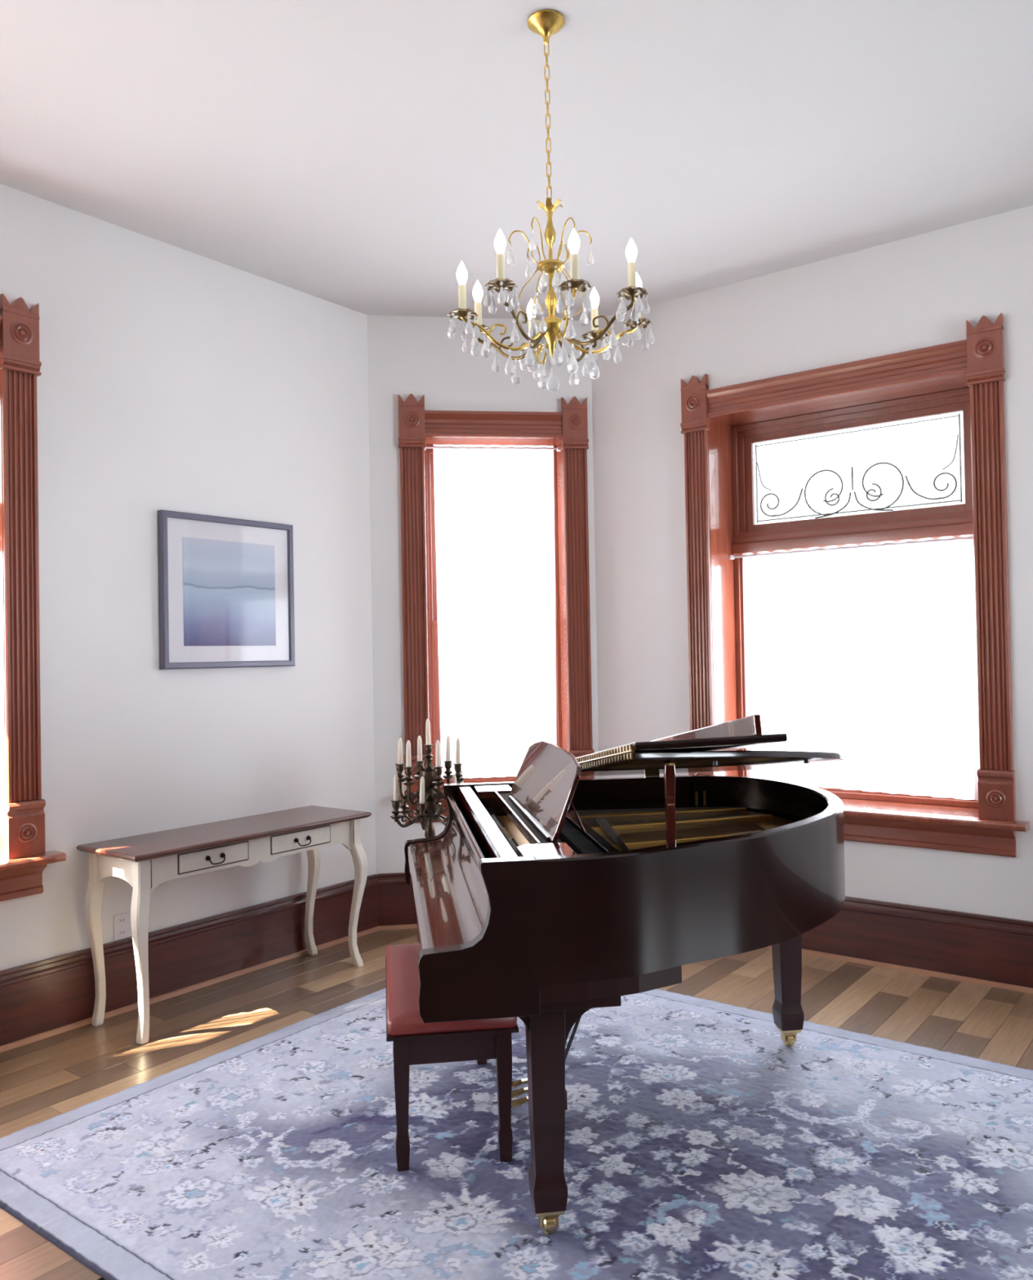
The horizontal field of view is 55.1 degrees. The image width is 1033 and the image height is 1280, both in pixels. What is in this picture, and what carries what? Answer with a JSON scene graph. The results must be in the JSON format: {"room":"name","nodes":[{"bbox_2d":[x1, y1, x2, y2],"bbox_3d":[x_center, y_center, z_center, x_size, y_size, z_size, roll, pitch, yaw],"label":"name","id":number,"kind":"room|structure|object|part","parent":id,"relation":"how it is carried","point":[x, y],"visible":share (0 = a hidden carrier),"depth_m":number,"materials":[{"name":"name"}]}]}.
{"room":"music room","nodes":[
{"label":"music room","id":0,"kind":"room"},
{"bbox_2d":[0,183,376,970],"bbox_3d":[-3.115,-0.133,2.785,0.360,3.562,7.624,-2,-1,37],"label":"wall","id":1,"kind":"structure","parent":0,"point":[173,378],"depth_m":4.52,"materials":[{"name":"white paint"}]},
{"bbox_2d":[0,293,66,901],"bbox_3d":[-2.519,-0.173,3.468,0.437,2.392,1.684,-2,-1,37],"label":"window","id":2,"kind":"structure","parent":1,"relation":"in","point":[24,856],"depth_m":3.94,"materials":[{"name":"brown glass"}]},
{"bbox_3d":[-2.429,-1.210,3.400,0.032,0.140,1.286,-2,-1,38],"label":"header casing","id":3,"kind":"part","parent":2,"relation":"part of","materials":[{"name":"brown wood"}]},
{"bbox_3d":[-1.977,-0.216,3.954,0.026,1.713,0.137,-2,-1,38],"label":"casing","id":4,"kind":"part","parent":2,"relation":"part of","materials":[{"name":"brown wood"}]},
{"bbox_2d":[113,911,129,941],"bbox_3d":[-1.702,1.236,4.271,0.008,0.110,0.072,-2,-1,37],"label":"wall outlet","id":5,"kind":"object","parent":1,"relation":"attached to","point":[122,921],"visible":1,"depth_m":4.27,"materials":[{"name":"white plastic"}]},
{"bbox_2d":[118,917,125,924],"bbox_3d":[-1.701,1.213,4.270,0.003,0.029,0.034,-2,-1,37],"label":"receptacle","id":6,"kind":"object","parent":5,"relation":"attached to","point":[122,921],"depth_m":4.27,"materials":[{"name":"grey plastic"}]},
{"bbox_2d":[118,929,126,936],"bbox_3d":[-1.700,1.265,4.269,0.003,0.029,0.034,-2,-1,37],"label":"receptacle","id":7,"kind":"object","parent":5,"relation":"attached to","point":[121,932],"depth_m":4.27,"materials":[{"name":"grey plastic"}]},
{"bbox_2d":[0,874,379,1053],"bbox_3d":[-2.916,1.442,2.655,0.041,0.302,7.064,-2,-1,37],"label":"baseboard","id":8,"kind":"structure","parent":1,"relation":"attached to","point":[39,1000],"depth_m":4.46,"materials":[{"name":"brown wood"}]},
{"bbox_2d":[157,509,294,669],"bbox_3d":[-1.368,-0.226,4.739,0.034,0.717,0.748,-2,-1,37],"label":"framed picture","id":9,"kind":"object","parent":1,"relation":"attached to","point":[226,584],"visible":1,"depth_m":4.70,"materials":[{"name":"grey"}]},
{"bbox_2d":[182,537,275,645],"bbox_3d":[-1.365,-0.223,4.737,0.002,0.500,0.524,-2,-1,38],"label":"print","id":10,"kind":"object","parent":9,"relation":"attached to","point":[229,583],"depth_m":4.73},
{"bbox_2d":[367,315,599,916],"bbox_3d":[-0.123,-0.143,5.772,1.420,3.562,0.360,-1,-1,-7],"label":"wall","id":11,"kind":"structure","parent":0,"point":[406,355],"depth_m":5.54,"materials":[{"name":"white paint"}]},
{"bbox_2d":[377,872,415,930],"bbox_3d":[-0.143,1.435,5.540,1.250,0.302,0.041,-1,-1,-7],"label":"baseboard","id":12,"kind":"structure","parent":11,"relation":"attached to","point":[395,906],"depth_m":5.46,"materials":[{"name":"brown wood"}]},
{"bbox_3d":[-0.139,1.575,5.526,1.250,0.020,0.016,-1,-1,-7],"label":"shoe molding","id":13,"kind":"part","parent":12,"relation":"part of","materials":[{"name":"brown wood"}]},
{"bbox_2d":[398,393,594,823],"bbox_3d":[-0.126,-0.183,5.713,1.178,2.392,0.437,-1,-1,-7],"label":"window","id":14,"kind":"structure","parent":11,"relation":"in","point":[419,428],"depth_m":5.63,"materials":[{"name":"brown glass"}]},
{"bbox_3d":[-0.568,-0.219,5.520,0.137,1.713,0.026,-1,-1,-8],"label":"casing","id":15,"kind":"part","parent":14,"relation":"part of","materials":[{"name":"brown wood"}]},
{"bbox_3d":[-0.156,-0.588,5.889,0.704,1.028,0.035,-1,-1,-7],"label":"sash","id":16,"kind":"part","parent":14,"relation":"part of","materials":[{"name":"brown wood"}]},
{"bbox_3d":[-0.134,0.347,5.835,0.704,0.935,0.035,-1,-1,-7],"label":"sash","id":17,"kind":"part","parent":14,"relation":"part of","materials":[{"name":"white glass"}]},
{"bbox_2d":[424,444,559,779],"bbox_3d":[-0.124,-0.169,5.698,0.796,1.912,0.048,-1,-1,-7],"label":"curtain","id":18,"kind":"object","parent":14,"relation":"hanging from","point":[494,504],"visible":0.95,"depth_m":5.69,"materials":[{"name":"white fabric"}]},
{"bbox_3d":[-0.140,-1.107,5.706,0.780,0.010,0.010,-1,-1,-7],"label":"rod","id":19,"kind":"part","parent":18,"relation":"part of","materials":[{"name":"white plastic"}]},
{"bbox_3d":[-0.146,-0.144,5.870,0.784,1.998,0.120,-1,-1,-7],"label":"frame","id":20,"kind":"part","parent":14,"relation":"part of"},
{"bbox_3d":[-0.127,-1.220,5.593,0.780,0.140,0.032,-1,-1,-7],"label":"header casing","id":21,"kind":"part","parent":14,"relation":"part of","materials":[{"name":"brown wood"}]},
{"bbox_3d":[0.349,-0.234,5.641,0.137,1.713,0.026,-1,-1,-8],"label":"casing","id":22,"kind":"part","parent":14,"relation":"part of","materials":[{"name":"brown wood"}]},
{"bbox_2d":[0,0,1032,320],"bbox_3d":[0.081,-1.953,0.742,8.083,0.100,9.072,-2,-1,37],"label":"ceiling","id":23,"kind":"structure","parent":0,"point":[352,154],"depth_m":3.60,"materials":[{"name":"white paint"}]},
{"bbox_2d":[447,8,654,392],"bbox_3d":[0.098,-1.306,2.981,0.603,1.126,0.602,-1,-1,11],"label":"chandelier","id":24,"kind":"object","parent":23,"relation":"hanging from","point":[546,23],"visible":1,"depth_m":2.95,"materials":[{"name":"gold metal"}]},
{"bbox_3d":[-0.161,-1.083,2.923,0.033,0.074,0.033,-2,-1,38],"label":"bulb","id":25,"kind":"part","parent":24,"relation":"part of","materials":[{"name":"white glass"}]},
{"bbox_3d":[-0.122,-1.100,3.126,0.033,0.074,0.033,-2,-1,38],"label":"bulb","id":26,"kind":"part","parent":24,"relation":"part of","materials":[{"name":"white glass"}]},
{"bbox_3d":[-0.045,-1.107,2.752,0.033,0.074,0.033,-2,-1,38],"label":"bulb","id":27,"kind":"part","parent":24,"relation":"part of","materials":[{"name":"white glass"}]},
{"bbox_3d":[-0.040,-0.912,2.945,0.254,0.100,0.010,-1,-1,-12],"label":"arm","id":28,"kind":"part","parent":24,"relation":"part of","materials":[{"name":"gold metal"}]},
{"bbox_3d":[-0.018,-0.920,3.057,0.254,0.118,0.010,-2,-1,33],"label":"arm","id":29,"kind":"part","parent":24,"relation":"part of","materials":[{"name":"gold metal"}]},
{"bbox_3d":[0.025,-1.101,2.974,0.098,0.263,0.004,-1,-1,-3],"label":"scroll arm","id":30,"kind":"part","parent":24,"relation":"part of","materials":[{"name":"gold metal"}]},
{"bbox_3d":[0.024,-0.923,2.850,0.010,0.118,0.254,-2,-1,33],"label":"arm","id":31,"kind":"part","parent":24,"relation":"part of","materials":[{"name":"gold metal"}]},
{"bbox_3d":[0.049,-1.082,3.242,0.033,0.074,0.033,-2,-1,38],"label":"bulb","id":32,"kind":"part","parent":24,"relation":"part of","materials":[{"name":"white glass"}]},
{"bbox_3d":[0.061,-1.101,3.043,0.004,0.263,0.098,0,-1,-33],"label":"scroll arm","id":33,"kind":"part","parent":24,"relation":"part of","materials":[{"name":"gold metal"}]},
{"bbox_3d":[0.067,-1.103,2.909,0.004,0.263,0.098,-1,-1,27],"label":"scroll arm","id":34,"kind":"part","parent":24,"relation":"part of","materials":[{"name":"gold metal"}]},
{"bbox_3d":[0.077,-0.911,3.121,0.010,0.100,0.254,-1,-1,-12],"label":"arm","id":35,"kind":"part","parent":24,"relation":"part of","materials":[{"name":"gold metal"}]},
{"bbox_3d":[0.099,-1.307,2.981,0.088,0.022,0.077,-2,-1,38],"label":"crown","id":36,"kind":"part","parent":24,"relation":"part of","materials":[{"name":"gold metal"}]},
{"bbox_3d":[0.103,-1.087,2.978,0.084,0.486,0.084,-2,-1,38],"label":"stem","id":37,"kind":"part","parent":24,"relation":"part of","materials":[{"name":"gold metal"}]},
{"bbox_3d":[0.139,-1.102,3.047,0.004,0.263,0.098,-1,-1,27],"label":"scroll arm","id":38,"kind":"part","parent":24,"relation":"part of","materials":[{"name":"gold metal"}]},
{"bbox_3d":[0.137,-0.916,2.829,0.010,0.100,0.254,-1,-1,-12],"label":"arm","id":39,"kind":"part","parent":24,"relation":"part of","materials":[{"name":"gold metal"}]},
{"bbox_3d":[0.145,-1.104,2.912,0.004,0.263,0.098,0,-1,-33],"label":"scroll arm","id":40,"kind":"part","parent":24,"relation":"part of","materials":[{"name":"gold metal"}]},
{"bbox_3d":[0.158,-1.092,2.713,0.033,0.074,0.033,-2,-1,38],"label":"bulb","id":41,"kind":"part","parent":24,"relation":"part of","materials":[{"name":"white glass"}]},
{"bbox_3d":[0.181,-1.104,2.981,0.098,0.263,0.004,-1,-1,-3],"label":"scroll arm","id":42,"kind":"part","parent":24,"relation":"part of","materials":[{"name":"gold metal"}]},
{"bbox_3d":[0.189,-0.923,3.100,0.010,0.118,0.254,-2,-1,33],"label":"arm","id":43,"kind":"part","parent":24,"relation":"part of","materials":[{"name":"gold metal"}]},
{"bbox_3d":[0.252,-1.106,3.203,0.033,0.074,0.033,-2,-1,38],"label":"bulb","id":44,"kind":"part","parent":24,"relation":"part of","materials":[{"name":"white glass"}]},
{"bbox_3d":[0.231,-0.927,2.893,0.254,0.118,0.010,-2,-1,33],"label":"arm","id":45,"kind":"part","parent":24,"relation":"part of","materials":[{"name":"gold metal"}]},
{"bbox_3d":[0.253,-0.916,3.005,0.254,0.100,0.010,-1,-1,-12],"label":"arm","id":46,"kind":"part","parent":24,"relation":"part of","materials":[{"name":"gold metal"}]},
{"bbox_3d":[0.328,-1.113,2.829,0.033,0.074,0.033,-2,-1,38],"label":"bulb","id":47,"kind":"part","parent":24,"relation":"part of","materials":[{"name":"white glass"}]},
{"bbox_3d":[0.368,-1.091,3.032,0.033,0.074,0.033,-2,-1,38],"label":"bulb","id":48,"kind":"part","parent":24,"relation":"part of","materials":[{"name":"white glass"}]},
{"bbox_2d":[0,928,1032,1279],"bbox_3d":[0.938,1.544,0.080,10.083,0.120,9.072,-2,-1,37],"label":"floor","id":49,"kind":"structure","parent":0,"point":[49,1077],"depth_m":4.06,"materials":[{"name":"brown wood"}]},
{"bbox_2d":[76,805,371,1044],"bbox_3d":[-1.257,1.217,4.460,0.432,0.745,1.268,-2,-1,37],"label":"console table","id":50,"kind":"object","parent":49,"relation":"on","point":[145,861],"visible":1,"depth_m":4.19,"materials":[{"name":"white wood"}]},
{"bbox_3d":[-1.742,1.234,4.101,0.061,0.719,0.077,-2,-1,38],"label":"leg","id":51,"kind":"part","parent":50,"relation":"part of","materials":[{"name":"beige paint"}]},
{"bbox_3d":[-1.477,1.226,3.898,0.077,0.719,0.077,-2,-1,38],"label":"leg","id":52,"kind":"part","parent":50,"relation":"part of","materials":[{"name":"beige paint"}]},
{"bbox_3d":[-1.275,0.917,4.178,0.009,0.074,0.340,-2,-1,38],"label":"drawer","id":53,"kind":"part","parent":50,"relation":"part of","materials":[{"name":"beige paint"}]},
{"bbox_3d":[-1.262,0.923,4.168,0.025,0.039,0.094,-2,-1,38],"label":"drawer handle","id":54,"kind":"part","parent":50,"relation":"part of","materials":[{"name":"black metal"}]},
{"bbox_3d":[-0.989,0.917,4.551,0.009,0.074,0.340,-2,-1,38],"label":"drawer","id":55,"kind":"part","parent":50,"relation":"part of","materials":[{"name":"beige paint"}]},
{"bbox_3d":[-0.976,0.924,4.541,0.025,0.039,0.094,-2,-1,38],"label":"drawer handle","id":56,"kind":"part","parent":50,"relation":"part of","materials":[{"name":"black metal"}]},
{"bbox_3d":[-1.035,1.235,5.022,0.061,0.719,0.077,-2,-1,38],"label":"leg","id":57,"kind":"part","parent":50,"relation":"part of","materials":[{"name":"beige paint"}]},
{"bbox_3d":[-0.770,1.227,4.819,0.077,0.719,0.077,-2,-1,38],"label":"leg","id":58,"kind":"part","parent":50,"relation":"part of","materials":[{"name":"beige paint"}]},
{"bbox_2d":[0,988,1032,1279],"bbox_3d":[0.379,1.531,2.960,3.375,0.010,2.560,-2,-1,37],"label":"area rug","id":59,"kind":"object","parent":49,"relation":"on","point":[700,1144],"visible":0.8,"depth_m":2.91,"materials":[{"name":"blue fabric"}]},
{"bbox_2d":[385,943,519,1171],"bbox_3d":[-0.232,1.317,3.248,0.384,0.445,0.778,-1,-1,-8],"label":"piano bench","id":60,"kind":"object","parent":59,"relation":"on","point":[415,1042],"visible":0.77,"depth_m":2.89,"materials":[{"name":"red leather"}]},
{"bbox_3d":[-0.333,1.345,2.881,0.045,0.382,0.045,-1,-1,-8],"label":"leg","id":61,"kind":"part","parent":60,"relation":"part of","materials":[{"name":"red wood"}]},
{"bbox_2d":[386,943,516,1035],"bbox_3d":[-0.236,1.120,3.251,0.378,0.050,0.772,-1,-1,-8],"label":"cushion","id":62,"kind":"object","parent":60,"relation":"on","point":[403,1018],"depth_m":2.90,"materials":[{"name":"red leather"}]},
{"bbox_3d":[-0.131,1.352,3.615,0.045,0.382,0.045,-1,-1,-8],"label":"leg","id":63,"kind":"part","parent":60,"relation":"part of","materials":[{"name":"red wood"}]},
{"bbox_3d":[-0.036,1.340,2.921,0.045,0.382,0.045,-1,-1,-8],"label":"leg","id":64,"kind":"part","parent":60,"relation":"part of","materials":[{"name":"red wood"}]},
{"bbox_2d":[404,714,845,1235],"bbox_3d":[0.415,0.870,3.286,1.532,1.322,1.550,-1,-1,-8],"label":"grand piano","id":65,"kind":"object","parent":59,"relation":"on","point":[548,896],"visible":0.97,"depth_m":2.66,"materials":[{"name":"brown wood"}]},
{"bbox_2d":[390,744,463,837],"bbox_3d":[-0.378,1.010,4.351,0.362,1.099,0.319,-2,-1,37],"label":"candelabra","id":66,"kind":"object","parent":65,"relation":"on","point":[430,810],"visible":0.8,"depth_m":4.33,"materials":[{"name":"brown metal"}]},
{"bbox_2d":[393,773,398,800],"bbox_3d":[-0.523,0.643,4.298,0.022,0.137,0.025,-2,-1,32],"label":"candle","id":67,"kind":"object","parent":66,"relation":"on","point":[395,778],"visible":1,"depth_m":4.29,"materials":[{"name":"white wax"}]},
{"bbox_2d":[397,737,402,764],"bbox_3d":[-0.515,0.494,4.376,0.022,0.137,0.022,-1,-2,27],"label":"candle","id":68,"kind":"object","parent":66,"relation":"on","point":[399,742],"visible":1,"depth_m":4.37,"materials":[{"name":"white wax"}]},
{"bbox_2d":[401,768,406,795],"bbox_3d":[-0.506,0.645,4.449,0.022,0.137,0.022,1,-3,-40],"label":"candle","id":69,"kind":"object","parent":66,"relation":"on","point":[403,787],"visible":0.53,"depth_m":4.44,"materials":[{"name":"white wax"}]},
{"bbox_3d":[-0.474,0.756,4.324,0.165,0.121,0.052,-1,-1,-31],"label":"arm","id":70,"kind":"part","parent":66,"relation":"part of","materials":[{"name":"brown metal"}]},
{"bbox_3d":[-0.469,0.631,4.371,0.144,0.168,0.051,-1,-1,2],"label":"arm","id":71,"kind":"part","parent":66,"relation":"part of","materials":[{"name":"brown metal"}]},
{"bbox_2d":[405,737,410,767],"bbox_3d":[-0.464,0.491,4.254,0.022,0.137,0.022,0,0,39],"label":"candle","id":72,"kind":"object","parent":66,"relation":"on","point":[408,744],"visible":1,"depth_m":4.25,"materials":[{"name":"white wax"}]},
{"bbox_3d":[-0.460,0.757,4.412,0.166,0.121,0.051,-2,-1,38],"label":"arm","id":73,"kind":"part","parent":66,"relation":"part of","materials":[{"name":"brown metal"}]},
{"bbox_3d":[-0.435,0.629,4.289,0.054,0.168,0.143,-2,-1,38],"label":"arm","id":74,"kind":"part","parent":66,"relation":"part of","materials":[{"name":"brown metal"}]},
{"bbox_2d":[417,733,422,761],"bbox_3d":[-0.438,0.494,4.480,0.022,0.137,0.022,-2,-3,28],"label":"candle","id":75,"kind":"object","parent":66,"relation":"on","point":[419,740],"visible":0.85,"depth_m":4.47,"materials":[{"name":"white wax"}]},
{"bbox_3d":[-0.423,0.631,4.433,0.051,0.168,0.144,-1,-1,-16],"label":"arm","id":76,"kind":"part","parent":66,"relation":"part of","materials":[{"name":"brown metal"}]},
{"bbox_2d":[419,774,424,803],"bbox_3d":[-0.401,0.640,4.203,0.022,0.138,0.028,0,-1,-36],"label":"candle","id":77,"kind":"object","parent":66,"relation":"on","point":[422,780],"visible":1,"depth_m":4.19,"materials":[{"name":"white wax"}]},
{"bbox_3d":[-0.386,0.754,4.258,0.053,0.121,0.165,-1,-1,15],"label":"arm","id":78,"kind":"part","parent":66,"relation":"part of","materials":[{"name":"brown metal"}]},
{"bbox_2d":[425,716,431,744],"bbox_3d":[-0.390,0.407,4.362,0.022,0.137,0.022,-3,-3,25],"label":"candle","id":79,"kind":"object","parent":66,"relation":"on","point":[428,740],"visible":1,"depth_m":4.35,"materials":[{"name":"white wax"}]},
{"bbox_2d":[423,744,433,758],"bbox_3d":[-0.387,0.493,4.359,0.042,0.064,0.042,-2,-1,38],"label":"cup","id":80,"kind":"object","parent":66,"relation":"on","point":[428,748],"depth_m":4.35,"materials":[{"name":"brown metal"}]},
{"bbox_3d":[-0.346,0.627,4.280,0.051,0.168,0.144,-1,-1,-16],"label":"arm","id":81,"kind":"part","parent":66,"relation":"part of","materials":[{"name":"brown metal"}]},
{"bbox_2d":[435,737,440,766],"bbox_3d":[-0.336,0.488,4.239,0.022,0.137,0.022,-2,-1,37],"label":"candle","id":82,"kind":"object","parent":66,"relation":"on","point":[437,757],"visible":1,"depth_m":4.23,"materials":[{"name":"white wax"}]},
{"bbox_3d":[-0.305,0.753,4.298,0.166,0.121,0.051,-2,-1,38],"label":"arm","id":83,"kind":"part","parent":66,"relation":"part of","materials":[{"name":"brown metal"}]},
{"bbox_3d":[-0.290,0.754,4.386,0.165,0.121,0.052,-1,-1,-31],"label":"arm","id":84,"kind":"part","parent":66,"relation":"part of","materials":[{"name":"brown metal"}]},
{"bbox_3d":[-0.335,0.629,4.424,0.054,0.168,0.143,-2,-1,38],"label":"arm","id":85,"kind":"part","parent":66,"relation":"part of","materials":[{"name":"brown metal"}]},
{"bbox_3d":[-0.300,0.627,4.342,0.144,0.168,0.051,-1,-1,2],"label":"arm","id":86,"kind":"part","parent":66,"relation":"part of","materials":[{"name":"brown metal"}]},
{"bbox_2d":[445,735,450,760],"bbox_3d":[-0.307,0.491,4.463,0.022,0.137,0.022,0,-1,4],"label":"candle","id":87,"kind":"object","parent":66,"relation":"on","point":[448,740],"visible":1,"depth_m":4.46,"materials":[{"name":"white wax"}]},
{"bbox_2d":[452,773,456,783],"bbox_3d":[-0.265,0.638,4.265,0.026,0.138,0.022,-1,-1,-16],"label":"candle","id":88,"kind":"object","parent":66,"relation":"on","point":[454,778],"visible":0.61,"depth_m":4.26,"materials":[{"name":"white wax"}]},
{"bbox_2d":[455,735,460,764],"bbox_3d":[-0.257,0.489,4.343,0.022,0.137,0.022,0,-1,9],"label":"candle","id":89,"kind":"object","parent":66,"relation":"on","point":[457,742],"visible":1,"depth_m":4.33,"materials":[{"name":"white wax"}]},
{"bbox_3d":[-0.296,0.768,3.929,0.300,0.385,0.049,-1,-1,-8],"label":"arm","id":90,"kind":"part","parent":65,"relation":"part of","materials":[{"name":"brown wood"}]},
{"bbox_3d":[-0.096,0.742,2.461,0.300,0.385,0.049,-1,-1,-8],"label":"arm","id":91,"kind":"part","parent":65,"relation":"part of","materials":[{"name":"brown wood"}]},
{"bbox_3d":[-0.110,0.608,3.209,0.046,0.084,1.432,-1,-1,-8],"label":"name rail","id":92,"kind":"part","parent":65,"relation":"part of","materials":[{"name":"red wood"}]},
{"bbox_3d":[-0.009,0.577,3.224,0.008,0.032,1.066,-1,-1,-8],"label":"desk rail","id":93,"kind":"part","parent":65,"relation":"part of","materials":[{"name":"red wood"}]},
{"bbox_2d":[498,793,562,843],"bbox_3d":[0.029,0.583,3.229,0.070,0.020,1.066,-1,-1,-8],"label":"desk tray","id":94,"kind":"object","parent":65,"relation":"on","point":[533,832],"depth_m":3.09,"materials":[{"name":"grey paint"}]},
{"bbox_3d":[0.077,1.175,2.552,0.092,0.556,0.092,-1,-1,-8],"label":"leg","id":95,"kind":"part","parent":65,"relation":"part of","materials":[{"name":"brown wood"}]},
{"bbox_3d":[0.228,0.632,3.275,0.035,0.025,1.370,-1,-1,-8],"label":"damper rail","id":96,"kind":"part","parent":65,"relation":"part of","materials":[{"name":"black paint"}]},
{"bbox_3d":[0.542,0.686,3.297,1.071,0.017,1.410,-1,-1,-8],"label":"iron plate","id":97,"kind":"part","parent":65,"relation":"part of","materials":[{"name":"gold metal"}]},
{"bbox_3d":[0.683,0.416,3.345,0.972,0.249,1.521,-1,-1,-8],"label":"lid","id":98,"kind":"part","parent":65,"relation":"part of","materials":[{"name":"brown wood"}]},
{"bbox_3d":[1.016,1.175,3.722,0.092,0.556,0.092,-1,-1,-8],"label":"leg","id":99,"kind":"part","parent":65,"relation":"part of","materials":[{"name":"brown wood"}]},
{"bbox_2d":[590,204,1032,921],"bbox_3d":[3.216,-0.233,3.775,6.685,3.562,0.360,-2,-1,37],"label":"wall","id":100,"kind":"structure","parent":0,"point":[921,291],"depth_m":4.93,"materials":[{"name":"white paint"}]},
{"bbox_2d":[680,312,1029,857],"bbox_3d":[1.619,-0.227,4.926,1.681,2.392,0.437,-2,-1,37],"label":"window","id":101,"kind":"structure","parent":100,"relation":"in","point":[910,444],"depth_m":4.94,"materials":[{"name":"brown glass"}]},
{"bbox_3d":[0.971,-0.251,5.255,0.137,1.713,0.026,-2,-1,38],"label":"casing","id":102,"kind":"part","parent":101,"relation":"part of","materials":[{"name":"brown wood"}]},
{"bbox_3d":[1.517,-1.261,4.833,1.283,0.140,0.032,-2,-1,38],"label":"header casing","id":103,"kind":"part","parent":101,"relation":"part of","materials":[{"name":"brown wood"}]},
{"bbox_2d":[728,533,978,799],"bbox_3d":[1.688,0.141,5.002,1.295,1.250,0.049,-2,-1,37],"label":"curtain","id":104,"kind":"object","parent":101,"relation":"hanging from","point":[864,653],"visible":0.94,"depth_m":4.94,"materials":[{"name":"white fabric"}]},
{"bbox_3d":[1.674,-0.466,5.006,1.279,0.010,0.010,-2,-1,38],"label":"rod","id":105,"kind":"part","parent":104,"relation":"part of","materials":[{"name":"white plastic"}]},
{"bbox_3d":[1.736,-0.190,5.077,1.287,1.998,0.055,-2,-1,38],"label":"frame","id":106,"kind":"part","parent":101,"relation":"part of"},
{"bbox_3d":[1.727,-0.866,5.091,1.163,0.530,0.035,-2,-1,38],"label":"transom sash","id":107,"kind":"part","parent":101,"relation":"part of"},
{"bbox_3d":[1.729,-0.866,5.093,1.083,0.450,0.004,-2,-1,38],"label":"pane","id":108,"kind":"part","parent":101,"relation":"part of","materials":[{"name":"clear glass"}]},
{"bbox_3d":[2.103,-0.284,4.386,0.137,1.713,0.026,-2,-1,38],"label":"casing","id":109,"kind":"part","parent":101,"relation":"part of","materials":[{"name":"brown wood"}]},
{"bbox_2d":[765,896,1032,994],"bbox_3d":[3.007,1.349,3.680,6.375,0.302,0.041,-2,-1,37],"label":"baseboard","id":110,"kind":"structure","parent":100,"relation":"attached to","point":[991,951],"depth_m":4.53,"materials":[{"name":"brown wood"}]},
{"bbox_3d":[3.002,1.490,3.668,6.375,0.020,0.016,-2,-1,38],"label":"shoe molding","id":111,"kind":"part","parent":110,"relation":"part of","materials":[{"name":"brown wood"}]}
]}

